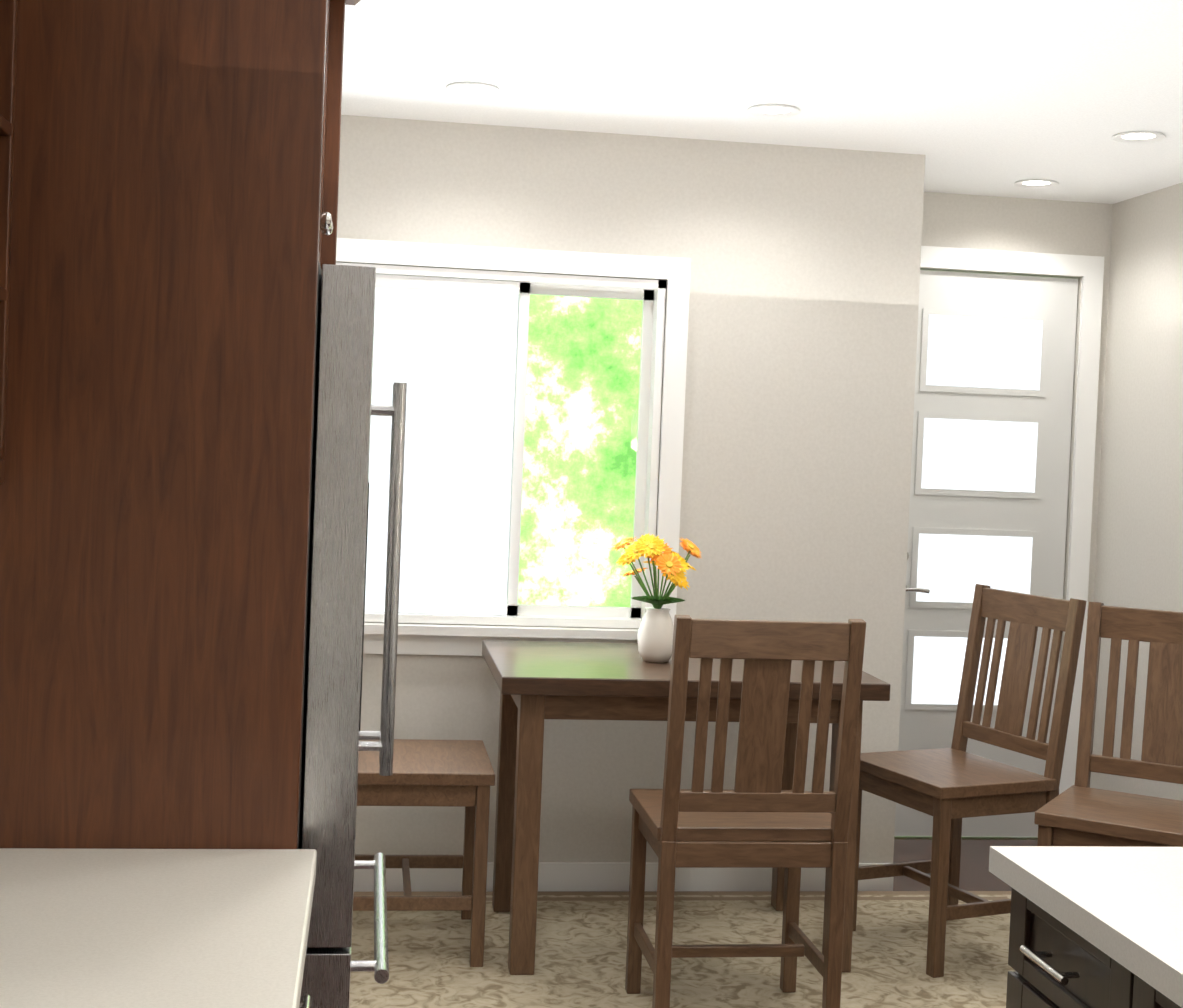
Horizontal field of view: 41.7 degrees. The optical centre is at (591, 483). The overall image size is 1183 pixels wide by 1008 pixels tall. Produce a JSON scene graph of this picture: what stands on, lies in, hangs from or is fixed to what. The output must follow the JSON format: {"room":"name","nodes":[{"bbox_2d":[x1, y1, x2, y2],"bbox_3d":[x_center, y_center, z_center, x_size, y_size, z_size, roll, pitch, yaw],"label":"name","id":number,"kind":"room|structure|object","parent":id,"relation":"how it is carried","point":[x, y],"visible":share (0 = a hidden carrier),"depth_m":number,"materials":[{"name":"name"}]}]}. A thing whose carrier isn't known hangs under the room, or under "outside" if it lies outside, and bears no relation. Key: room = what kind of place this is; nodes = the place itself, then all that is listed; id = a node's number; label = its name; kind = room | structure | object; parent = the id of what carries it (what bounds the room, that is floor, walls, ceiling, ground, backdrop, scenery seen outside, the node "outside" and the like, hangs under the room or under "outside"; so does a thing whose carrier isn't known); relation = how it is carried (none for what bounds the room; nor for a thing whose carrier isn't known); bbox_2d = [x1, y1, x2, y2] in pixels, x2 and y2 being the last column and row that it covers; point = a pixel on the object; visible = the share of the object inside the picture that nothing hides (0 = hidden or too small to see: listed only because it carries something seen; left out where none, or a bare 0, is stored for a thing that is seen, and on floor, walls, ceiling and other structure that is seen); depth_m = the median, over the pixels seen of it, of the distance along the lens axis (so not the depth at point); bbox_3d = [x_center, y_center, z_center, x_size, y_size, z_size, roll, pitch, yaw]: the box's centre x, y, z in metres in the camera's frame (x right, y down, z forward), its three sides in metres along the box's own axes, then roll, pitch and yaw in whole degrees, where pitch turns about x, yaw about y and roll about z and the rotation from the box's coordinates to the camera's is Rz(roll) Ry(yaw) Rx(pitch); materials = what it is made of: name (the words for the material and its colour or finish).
{"room":"kitchen","nodes":[
{"label":"kitchen","id":0,"kind":"room"},
{"bbox_2d":[0,0,3,115],"bbox_3d":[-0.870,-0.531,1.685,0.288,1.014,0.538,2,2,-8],"label":"upper cabinet","id":1,"kind":"object","parent":0,"relation":"attached to","point":[1,1],"depth_m":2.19,"materials":[{"name":"brown wood"}]},
{"bbox_2d":[0,0,335,295],"bbox_3d":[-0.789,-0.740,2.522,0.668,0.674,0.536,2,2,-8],"label":"upper cabinet","id":2,"kind":"object","parent":0,"relation":"attached to","point":[168,198],"depth_m":2.24,"materials":[{"name":"brown wood"}]},
{"bbox_2d":[0,844,316,1007],"bbox_3d":[-0.713,0.559,1.866,0.728,0.040,0.783,2,2,-8],"label":"countertop","id":3,"kind":"structure","parent":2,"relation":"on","point":[82,925],"depth_m":1.92,"materials":[{"name":"white stone"}]},
{"bbox_2d":[336,115,924,862],"bbox_3d":[-0.215,0.095,5.290,2.650,2.570,0.120,2,2,-8],"label":"wall","id":4,"kind":"structure","parent":0,"point":[800,367],"depth_m":5.31,"materials":[{"name":"paint"}]},
{"bbox_2d":[336,238,690,655],"bbox_3d":[-0.370,-0.108,5.225,1.400,1.365,0.152,2,2,-8],"label":"window","id":5,"kind":"structure","parent":4,"relation":"in","point":[450,347],"depth_m":5.22,"materials":[{"name":"white paint"}]},
{"bbox_2d":[354,862,893,891],"bbox_3d":[-0.255,1.330,5.255,2.648,0.099,0.013,2,2,-8],"label":"baseboard","id":6,"kind":"structure","parent":4,"relation":"attached to","point":[583,876],"depth_m":5.28,"materials":[{"name":"white paint"}]},
{"bbox_2d":[341,0,1182,203],"bbox_3d":[1.356,-1.098,2.200,5.040,0.100,8.040,2,2,-8],"label":"ceiling","id":7,"kind":"structure","parent":0,"point":[998,98],"depth_m":4.34,"materials":[{"name":"paint"}]},
{"bbox_2d":[446,82,500,95],"bbox_3d":[-0.353,-1.176,4.633,0.164,0.007,0.164,2,2,-8],"label":"recessed light","id":8,"kind":"object","parent":7,"relation":"in","point":[475,89],"visible":1,"depth_m":4.64,"materials":[{"name":"white paint"}]},
{"bbox_2d":[747,104,799,116],"bbox_3d":[0.558,-1.143,4.763,0.164,0.007,0.164,2,2,-8],"label":"recessed light","id":9,"kind":"object","parent":7,"relation":"in","point":[768,109],"visible":1,"depth_m":4.77,"materials":[{"name":"white paint"}]},
{"bbox_2d":[1014,179,1058,187],"bbox_3d":[1.668,-1.126,5.830,0.164,0.007,0.164,2,2,-8],"label":"recessed light","id":10,"kind":"object","parent":7,"relation":"in","point":[1037,183],"visible":1,"depth_m":5.84,"materials":[{"name":"white paint"}]},
{"bbox_2d":[1111,131,1165,142],"bbox_3d":[1.735,-1.100,4.931,0.164,0.007,0.164,2,2,-8],"label":"recessed light","id":11,"kind":"object","parent":7,"relation":"in","point":[1130,137],"visible":0.98,"depth_m":4.94,"materials":[{"name":"white paint"}]},
{"bbox_2d":[893,836,1037,890],"bbox_3d":[1.249,1.569,2.270,5.040,0.100,8.040,2,2,-8],"label":"floor","id":12,"kind":"structure","parent":0,"point":[976,874],"depth_m":5.94,"materials":[{"name":"brown wood"}]},
{"bbox_2d":[298,261,406,1007],"bbox_3d":[-0.776,0.531,2.774,0.832,1.785,0.902,2,2,-8],"label":"refrigerator","id":13,"kind":"object","parent":12,"relation":"on","point":[344,410],"visible":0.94,"depth_m":2.37,"materials":[{"name":"grey metal"}]},
{"bbox_2d":[349,891,1014,1007],"bbox_3d":[0.230,1.413,4.490,2.900,0.011,1.590,2,2,-8],"label":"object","id":14,"kind":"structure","parent":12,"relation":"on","point":[580,949],"depth_m":4.61,"materials":[{"name":"beige carpet"}]},
{"bbox_2d":[353,739,494,966],"bbox_3d":[-0.569,0.820,4.646,0.524,1.102,0.496,2,2,-8],"label":"chair","id":15,"kind":"object","parent":14,"relation":"on","point":[454,773],"visible":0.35,"depth_m":4.45,"materials":[{"name":"brown wood"}]},
{"bbox_2d":[482,640,890,974],"bbox_3d":[0.235,0.971,4.785,1.120,0.858,0.780,2,2,-8],"label":"dining table","id":16,"kind":"object","parent":14,"relation":"on","point":[538,682],"visible":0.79,"depth_m":4.46,"materials":[{"name":"brown wood"}]},
{"bbox_2d":[611,533,701,662],"bbox_3d":[0.202,0.345,4.759,0.282,0.389,0.307,2,2,-8],"label":"flowers","id":17,"kind":"object","parent":16,"relation":"on","point":[655,635],"visible":1,"depth_m":4.70,"materials":[{"name":"yellow plant"}]},
{"bbox_2d":[625,615,865,1007],"bbox_3d":[0.387,0.873,4.096,0.496,1.102,0.524,2,2,-8],"label":"chair","id":18,"kind":"object","parent":14,"relation":"on","point":[757,817],"visible":1,"depth_m":3.90,"materials":[{"name":"brown wood"}]},
{"bbox_2d":[853,584,1086,977],"bbox_3d":[1.140,0.884,4.828,0.524,1.102,0.496,2,2,-25],"label":"chair","id":19,"kind":"object","parent":14,"relation":"on","point":[948,789],"visible":0.9,"depth_m":4.79,"materials":[{"name":"brown wood"}]},
{"bbox_2d":[1034,602,1182,846],"bbox_3d":[1.553,0.913,4.336,0.496,1.102,0.524,3,2,30],"label":"chair","id":20,"kind":"object","parent":14,"relation":"on","point":[1080,812],"visible":0.83,"depth_m":4.51,"materials":[{"name":"brown wood"}]},
{"bbox_2d":[989,866,1182,1007],"bbox_3d":[2.196,1.158,0.885,2.706,0.869,3.580,2,2,-8],"label":"kitchen island","id":21,"kind":"object","parent":12,"relation":"on","point":[1056,963],"depth_m":2.26,"materials":[{"name":"wood"}]},
{"bbox_2d":[989,846,1182,997],"bbox_3d":[1.241,0.668,0.737,0.713,0.040,3.624,2,2,-8],"label":"island countertop","id":22,"kind":"structure","parent":21,"relation":"on","point":[1130,899],"depth_m":2.25,"materials":[{"name":"white stone"}]},
{"bbox_2d":[920,192,1112,669],"bbox_3d":[1.456,0.137,6.255,1.170,2.570,0.120,2,2,-8],"label":"wall","id":23,"kind":"structure","parent":0,"point":[1011,224],"depth_m":6.21,"materials":[{"name":"paint"}]},
{"bbox_2d":[894,246,1103,836],"bbox_3d":[1.543,0.248,6.213,0.930,2.353,0.105,2,2,-8],"label":"front door","id":24,"kind":"structure","parent":23,"relation":"in","point":[993,395],"depth_m":6.22,"materials":[{"name":"white paint"}]},
{"bbox_2d":[1090,182,1182,800],"bbox_3d":[2.333,0.214,4.653,0.120,2.570,3.540,2,2,-8],"label":"wall","id":25,"kind":"structure","parent":0,"point":[1139,554],"depth_m":5.94,"materials":[{"name":"paint"}]},
{"label":"outside","id":26,"kind":"structure","parent":0,"visible":0},
{"bbox_2d":[518,294,642,606],"bbox_3d":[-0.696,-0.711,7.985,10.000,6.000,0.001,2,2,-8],"label":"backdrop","id":27,"kind":"structure","parent":26,"point":[562,436],"depth_m":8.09,"materials":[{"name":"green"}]}
]}

